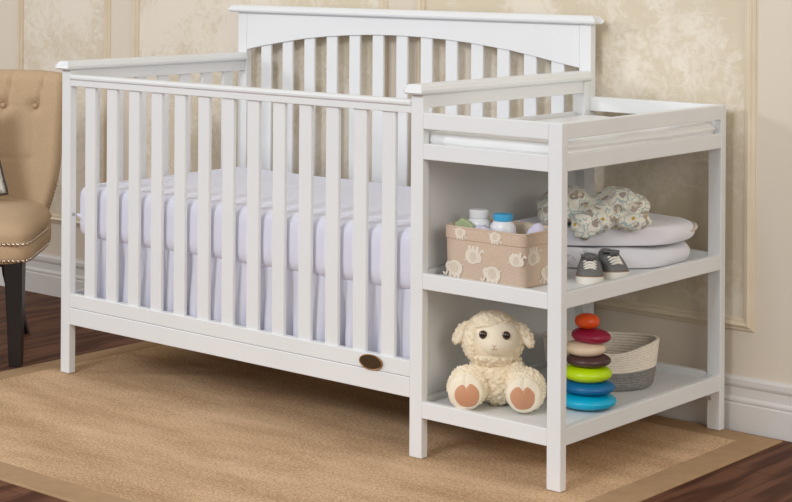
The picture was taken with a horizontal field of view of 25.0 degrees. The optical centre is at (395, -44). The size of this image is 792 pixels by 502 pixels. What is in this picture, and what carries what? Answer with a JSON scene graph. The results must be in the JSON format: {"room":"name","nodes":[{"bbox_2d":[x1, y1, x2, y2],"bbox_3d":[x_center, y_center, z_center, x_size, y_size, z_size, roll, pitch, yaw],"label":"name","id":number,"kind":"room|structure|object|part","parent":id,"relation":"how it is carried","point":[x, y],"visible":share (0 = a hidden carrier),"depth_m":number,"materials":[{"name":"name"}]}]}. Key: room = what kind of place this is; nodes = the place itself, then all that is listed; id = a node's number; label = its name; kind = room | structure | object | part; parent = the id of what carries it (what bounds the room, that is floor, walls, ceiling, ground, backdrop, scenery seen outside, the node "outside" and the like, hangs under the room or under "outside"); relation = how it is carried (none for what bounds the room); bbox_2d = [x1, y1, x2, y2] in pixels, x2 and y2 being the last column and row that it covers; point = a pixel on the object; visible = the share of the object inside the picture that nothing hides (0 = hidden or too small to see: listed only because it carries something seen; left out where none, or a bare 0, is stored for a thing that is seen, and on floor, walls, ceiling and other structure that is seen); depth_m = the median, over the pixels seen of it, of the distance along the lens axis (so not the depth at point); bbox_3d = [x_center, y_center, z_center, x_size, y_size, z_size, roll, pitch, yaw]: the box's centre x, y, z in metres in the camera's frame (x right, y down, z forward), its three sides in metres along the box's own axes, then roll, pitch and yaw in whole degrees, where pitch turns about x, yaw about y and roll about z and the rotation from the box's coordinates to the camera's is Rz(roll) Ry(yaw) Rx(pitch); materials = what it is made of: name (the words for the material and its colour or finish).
{"room":"children's room","nodes":[
{"label":"children's room","id":0,"kind":"room"},
{"bbox_2d":[0,0,791,384],"bbox_3d":[0.113,-0.100,5.479,9.500,2.707,0.081,0,0,40],"label":"wall","id":1,"kind":"structure","parent":0,"point":[691,51],"depth_m":4.95,"materials":[{"name":"paint"}]},
{"bbox_2d":[17,0,110,226],"bbox_3d":[-1.225,-0.015,6.542,0.528,1.992,0.015,0,0,40],"label":"trim","id":2,"kind":"structure","parent":1,"relation":"attached to","point":[56,218],"depth_m":6.38,"materials":[{"name":"beige wood"}]},
{"bbox_2d":[132,0,387,96],"bbox_3d":[-0.481,-0.011,5.916,1.182,1.992,0.015,0,0,40],"label":"trim","id":3,"kind":"structure","parent":1,"relation":"attached to","point":[383,4],"depth_m":6.28,"materials":[{"name":"beige wood"}]},
{"bbox_2d":[0,253,791,441],"bbox_3d":[0.075,1.181,5.444,9.500,0.145,0.017,0,0,40],"label":"baseboard","id":4,"kind":"structure","parent":1,"relation":"attached to","point":[755,406],"depth_m":4.74,"materials":[{"name":"white paint"}]},
{"bbox_2d":[416,0,756,332],"bbox_3d":[0.505,-0.005,5.087,1.163,1.992,0.015,0,0,40],"label":"trim","id":5,"kind":"structure","parent":1,"relation":"attached to","point":[747,323],"depth_m":4.72,"materials":[{"name":"beige wood"}]},
{"bbox_2d":[0,286,791,501],"bbox_3d":[-1.782,1.269,3.266,9.500,0.053,5.840,0,0,40],"label":"floor","id":6,"kind":"structure","parent":0,"point":[765,475],"depth_m":4.46,"materials":[{"name":"brown wood"}]},
{"bbox_2d":[0,69,61,366],"bbox_3d":[-1.424,0.814,5.731,0.634,0.862,0.716,0,0,0],"label":"accent chair","id":7,"kind":"object","parent":6,"relation":"on","point":[30,100],"visible":0.98,"depth_m":5.88,"materials":[{"name":"beige fabric"}]},
{"bbox_2d":[0,161,7,195],"bbox_3d":[-1.443,0.640,5.754,0.412,0.403,0.152,0,0,-1],"label":"throw pillow","id":8,"kind":"object","parent":7,"relation":"on","point":[3,187],"visible":1,"depth_m":5.71,"materials":[{"name":"grey fabric"}]},
{"bbox_3d":[-1.158,1.082,5.416,0.056,0.312,0.059,0,0,0],"label":"leg","id":9,"kind":"part","parent":7,"relation":"part of","materials":[{"name":"black wood"}]},
{"bbox_3d":[-1.260,1.086,5.874,0.058,0.320,0.134,0,0,24],"label":"leg","id":10,"kind":"part","parent":7,"relation":"part of","materials":[{"name":"black wood"}]},
{"bbox_3d":[-1.424,0.866,5.536,0.634,0.014,0.327,0,0,0],"label":"nailhead trim","id":11,"kind":"part","parent":7,"relation":"part of","materials":[{"name":"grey metal"}]},
{"bbox_3d":[-1.425,0.916,5.536,0.634,0.014,0.327,0,0,0],"label":"nailhead trim","id":12,"kind":"part","parent":7,"relation":"part of","materials":[{"name":"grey metal"}]},
{"bbox_3d":[-1.424,0.853,5.664,0.631,0.146,0.581,0,0,0],"label":"seat","id":13,"kind":"part","parent":7,"relation":"part of","materials":[{"name":"beige fabric"}]},
{"bbox_3d":[-1.423,0.643,5.950,0.622,0.520,0.278,0,0,0],"label":"backrest","id":14,"kind":"part","parent":7,"relation":"part of","materials":[{"name":"beige fabric"}]},
{"bbox_2d":[0,341,781,501],"bbox_3d":[-0.308,1.247,4.728,2.125,0.007,1.547,0,0,40],"label":"rug","id":15,"kind":"object","parent":6,"relation":"on","point":[145,421],"visible":0.77,"depth_m":4.55,"materials":[{"name":"fabric"}]},
{"bbox_2d":[55,5,725,491],"bbox_3d":[-0.079,0.703,5.039,1.853,1.084,0.783,0,0,40],"label":"crib","id":16,"kind":"object","parent":15,"relation":"on","point":[448,181],"visible":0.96,"depth_m":4.77,"materials":[{"name":"white paint"}]},
{"bbox_3d":[-0.978,0.788,5.332,0.039,0.903,0.024,0,0,40],"label":"post","id":17,"kind":"part","parent":16,"relation":"part of","materials":[{"name":"white paint"}]},
{"bbox_3d":[-0.742,1.037,5.612,0.027,0.070,0.709,0,0,40],"label":"rail","id":18,"kind":"part","parent":16,"relation":"part of","materials":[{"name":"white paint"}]},
{"bbox_3d":[-0.738,0.354,5.612,0.027,0.034,0.709,0,0,40],"label":"rail","id":19,"kind":"part","parent":16,"relation":"part of","materials":[{"name":"white paint"}]},
{"bbox_3d":[-0.462,1.071,4.890,1.321,0.050,0.023,0,0,40],"label":"rail","id":20,"kind":"part","parent":16,"relation":"part of","materials":[{"name":"white paint"}]},
{"bbox_3d":[-0.462,1.025,4.890,1.321,0.040,0.021,0,0,40],"label":"rail","id":21,"kind":"part","parent":16,"relation":"part of","materials":[{"name":"white paint"}]},
{"bbox_3d":[-0.458,0.378,4.890,1.321,0.018,0.022,0,0,40],"label":"rail","id":22,"kind":"part","parent":16,"relation":"part of","materials":[{"name":"white paint"}]},
{"bbox_2d":[76,167,410,288],"bbox_3d":[-0.233,0.766,5.169,1.334,0.165,0.706,0,0,40],"label":"mattress","id":23,"kind":"object","parent":16,"relation":"on","point":[375,189],"visible":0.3,"depth_m":4.96,"materials":[{"name":"white fabric"}]},
{"bbox_3d":[-0.501,0.712,5.890,0.039,1.060,0.024,0,0,40],"label":"post","id":24,"kind":"part","parent":16,"relation":"part of","materials":[{"name":"white paint"}]},
{"bbox_2d":[84,239,409,358],"bbox_3d":[-0.236,0.965,5.163,1.328,0.259,0.675,0,0,40],"label":"skirt","id":25,"kind":"object","parent":16,"relation":"hanging from","point":[346,286],"visible":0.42,"depth_m":4.83,"materials":[{"name":"white fabric"}]},
{"bbox_3d":[0.019,0.247,5.448,1.320,0.123,0.021,0,0,40],"label":"headboard","id":26,"kind":"part","parent":16,"relation":"part of","materials":[{"name":"white paint"}]},
{"bbox_3d":[0.058,0.794,4.449,0.039,0.903,0.024,0,0,40],"label":"post","id":27,"kind":"part","parent":16,"relation":"part of","materials":[{"name":"white paint"}]},
{"bbox_3d":[0.286,0.805,4.718,0.014,0.042,0.681,0,0,40],"label":"shelf rail","id":28,"kind":"part","parent":16,"relation":"part of","materials":[{"name":"white paint"}]},
{"bbox_3d":[0.214,1.125,4.311,0.380,0.041,0.018,0,0,40],"label":"shelf rail","id":29,"kind":"part","parent":16,"relation":"part of","materials":[{"name":"white paint"}]},
{"bbox_3d":[0.215,0.806,4.311,0.380,0.039,0.018,0,0,40],"label":"shelf rail","id":30,"kind":"part","parent":16,"relation":"part of","materials":[{"name":"white paint"}]},
{"bbox_3d":[0.218,0.484,4.311,0.380,0.039,0.020,0,0,40],"label":"rail","id":31,"kind":"part","parent":16,"relation":"part of","materials":[{"name":"white paint"}]},
{"bbox_3d":[0.218,0.408,4.311,0.380,0.040,0.020,0,0,40],"label":"rail","id":32,"kind":"part","parent":16,"relation":"part of","materials":[{"name":"white paint"}]},
{"bbox_3d":[0.284,1.124,4.718,0.014,0.044,0.681,0,0,40],"label":"shelf rail","id":33,"kind":"part","parent":16,"relation":"part of","materials":[{"name":"white paint"}]},
{"bbox_2d":[443,218,547,287],"bbox_3d":[0.269,0.732,4.420,0.258,0.133,0.177,0,0,40],"label":"fabric basket","id":34,"kind":"object","parent":16,"relation":"on","point":[518,259],"visible":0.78,"depth_m":4.34,"materials":[{"name":"fabric"}]},
{"bbox_2d":[455,218,475,227],"bbox_3d":[0.172,0.720,4.438,0.058,0.140,0.014,0,0,35],"label":"packet","id":35,"kind":"object","parent":34,"relation":"in","point":[463,222],"visible":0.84,"depth_m":4.43,"materials":[{"name":"green"}]},
{"bbox_2d":[468,208,490,227],"bbox_3d":[0.208,0.711,4.474,0.067,0.158,0.054,0,0,23],"label":"bottle","id":36,"kind":"object","parent":34,"relation":"in","point":[478,216],"visible":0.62,"depth_m":4.46,"materials":[{"name":"white plastic"}]},
{"bbox_2d":[474,225,490,229],"bbox_3d":[0.237,0.698,4.378,0.105,0.075,0.057,0,0,38],"label":"folded cloth","id":37,"kind":"object","parent":34,"relation":"in","point":[478,226],"visible":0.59,"depth_m":4.39,"materials":[{"name":"white fabric"}]},
{"bbox_2d":[490,213,515,232],"bbox_3d":[0.265,0.713,4.425,0.067,0.154,0.054,0,0,23],"label":"bottle","id":38,"kind":"object","parent":34,"relation":"in","point":[502,222],"visible":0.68,"depth_m":4.41,"materials":[{"name":"white plastic"}]},
{"bbox_2d":[526,223,544,233],"bbox_3d":[0.340,0.719,4.397,0.068,0.130,0.056,0,0,40],"label":"cloth","id":39,"kind":"object","parent":34,"relation":"in","point":[536,227],"visible":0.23,"depth_m":4.38,"materials":[{"name":"grey fabric"}]},
{"bbox_2d":[446,309,546,412],"bbox_3d":[0.251,0.997,4.425,0.249,0.244,0.177,0,0,9],"label":"lamb","id":40,"kind":"object","parent":16,"relation":"on","point":[496,374],"visible":1,"depth_m":4.38,"materials":[{"name":"beige fabric"}]},
{"bbox_3d":[0.289,0.361,4.718,0.028,0.034,0.681,0,0,40],"label":"rail","id":41,"kind":"part","parent":16,"relation":"part of","materials":[{"name":"white paint"}]},
{"bbox_3d":[0.377,0.818,4.177,0.039,0.859,0.024,0,0,40],"label":"post","id":42,"kind":"part","parent":16,"relation":"part of","materials":[{"name":"white paint"}]},
{"bbox_2d":[431,368,702,426],"bbox_3d":[0.454,1.122,4.587,0.415,0.010,0.714,0,0,40],"label":"shelf","id":43,"kind":"object","parent":16,"relation":"attached to","point":[670,387],"depth_m":4.41,"materials":[{"name":"white paint"}]},
{"bbox_2d":[438,257,697,290],"bbox_3d":[0.455,0.805,4.587,0.415,0.010,0.714,0,0,40],"label":"shelf","id":44,"kind":"object","parent":16,"relation":"attached to","point":[638,279],"depth_m":4.39,"materials":[{"name":"white paint"}]},
{"bbox_2d":[429,115,715,153],"bbox_3d":[0.459,0.456,4.583,0.438,0.051,0.690,0,0,40],"label":"changing pad","id":45,"kind":"object","parent":16,"relation":"on","point":[519,144],"visible":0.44,"depth_m":4.39,"materials":[{"name":"white fabric"}]},
{"bbox_3d":[0.516,0.797,4.987,0.039,0.903,0.028,0,0,40],"label":"post","id":46,"kind":"part","parent":16,"relation":"part of","materials":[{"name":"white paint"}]},
{"bbox_3d":[0.534,0.718,5.007,0.039,1.060,0.024,0,0,40],"label":"post","id":47,"kind":"part","parent":16,"relation":"part of","materials":[{"name":"white paint"}]},
{"bbox_2d":[576,252,603,284],"bbox_3d":[0.478,0.766,4.407,0.069,0.068,0.119,0,0,4],"label":"shoe","id":48,"kind":"object","parent":16,"relation":"on","point":[589,269],"visible":0.95,"depth_m":4.37,"materials":[{"name":"grey fabric"}]},
{"bbox_2d":[566,313,616,410],"bbox_3d":[0.473,1.000,4.422,0.145,0.232,0.138,0,0,0],"label":"stacking toy","id":49,"kind":"object","parent":16,"relation":"on","point":[588,386],"visible":0.98,"depth_m":4.38,"materials":[{"name":"multicoloured plastic"}]},
{"bbox_2d":[543,330,658,390],"bbox_3d":[0.537,1.054,4.676,0.310,0.124,0.228,0,0,10],"label":"rope basket","id":50,"kind":"object","parent":16,"relation":"on","point":[633,356],"visible":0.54,"depth_m":4.60,"materials":[{"name":"beige fabric"}]},
{"bbox_2d":[598,248,629,279],"bbox_3d":[0.543,0.766,4.477,0.069,0.068,0.119,0,0,-13],"label":"shoe","id":51,"kind":"object","parent":16,"relation":"on","point":[613,265],"visible":0.77,"depth_m":4.44,"materials":[{"name":"grey fabric"}]},
{"bbox_2d":[567,241,689,267],"bbox_3d":[0.539,0.770,4.697,0.391,0.056,0.399,0,0,40],"label":"folded blanket","id":52,"kind":"object","parent":16,"relation":"on","point":[653,256],"visible":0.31,"depth_m":4.58,"materials":[{"name":"white fabric"}]},
{"bbox_2d":[514,213,697,245],"bbox_3d":[0.541,0.715,4.695,0.402,0.052,0.456,0,0,40],"label":"folded blanket","id":53,"kind":"object","parent":52,"relation":"on","point":[664,229],"visible":0.42,"depth_m":4.58,"materials":[{"name":"white fabric"}]},
{"bbox_2d":[537,186,652,239],"bbox_3d":[0.508,0.657,4.602,0.292,0.130,0.201,0,0,-4],"label":"muslin swaddle","id":54,"kind":"object","parent":53,"relation":"on","point":[619,208],"visible":0.87,"depth_m":4.54,"materials":[{"name":"fabric"}]},
{"bbox_3d":[0.622,0.409,4.448,0.020,0.038,0.704,0,0,40],"label":"rail","id":55,"kind":"part","parent":16,"relation":"part of","materials":[{"name":"white paint"}]},
{"bbox_3d":[0.619,1.124,4.448,0.018,0.041,0.704,0,0,40],"label":"shelf rail","id":56,"kind":"part","parent":16,"relation":"part of","materials":[{"name":"white paint"}]},
{"bbox_3d":[0.621,0.805,4.448,0.018,0.039,0.704,0,0,40],"label":"shelf rail","id":57,"kind":"part","parent":16,"relation":"part of","materials":[{"name":"white paint"}]},
{"bbox_3d":[0.622,0.484,4.448,0.020,0.039,0.704,0,0,40],"label":"rail","id":58,"kind":"part","parent":16,"relation":"part of","materials":[{"name":"white paint"}]},
{"bbox_3d":[0.692,0.411,4.867,0.380,0.040,0.019,0,0,40],"label":"rail","id":59,"kind":"part","parent":16,"relation":"part of","materials":[{"name":"white paint"}]},
{"bbox_3d":[0.688,1.125,4.867,0.380,0.047,0.017,0,0,40],"label":"shelf rail","id":60,"kind":"part","parent":16,"relation":"part of","materials":[{"name":"white paint"}]},
{"bbox_3d":[0.690,0.806,4.867,0.380,0.045,0.017,0,0,40],"label":"shelf rail","id":61,"kind":"part","parent":16,"relation":"part of","materials":[{"name":"white paint"}]},
{"bbox_3d":[0.849,0.821,4.731,0.039,0.859,0.024,0,0,40],"label":"post","id":62,"kind":"part","parent":16,"relation":"part of","materials":[{"name":"white paint"}]}
]}

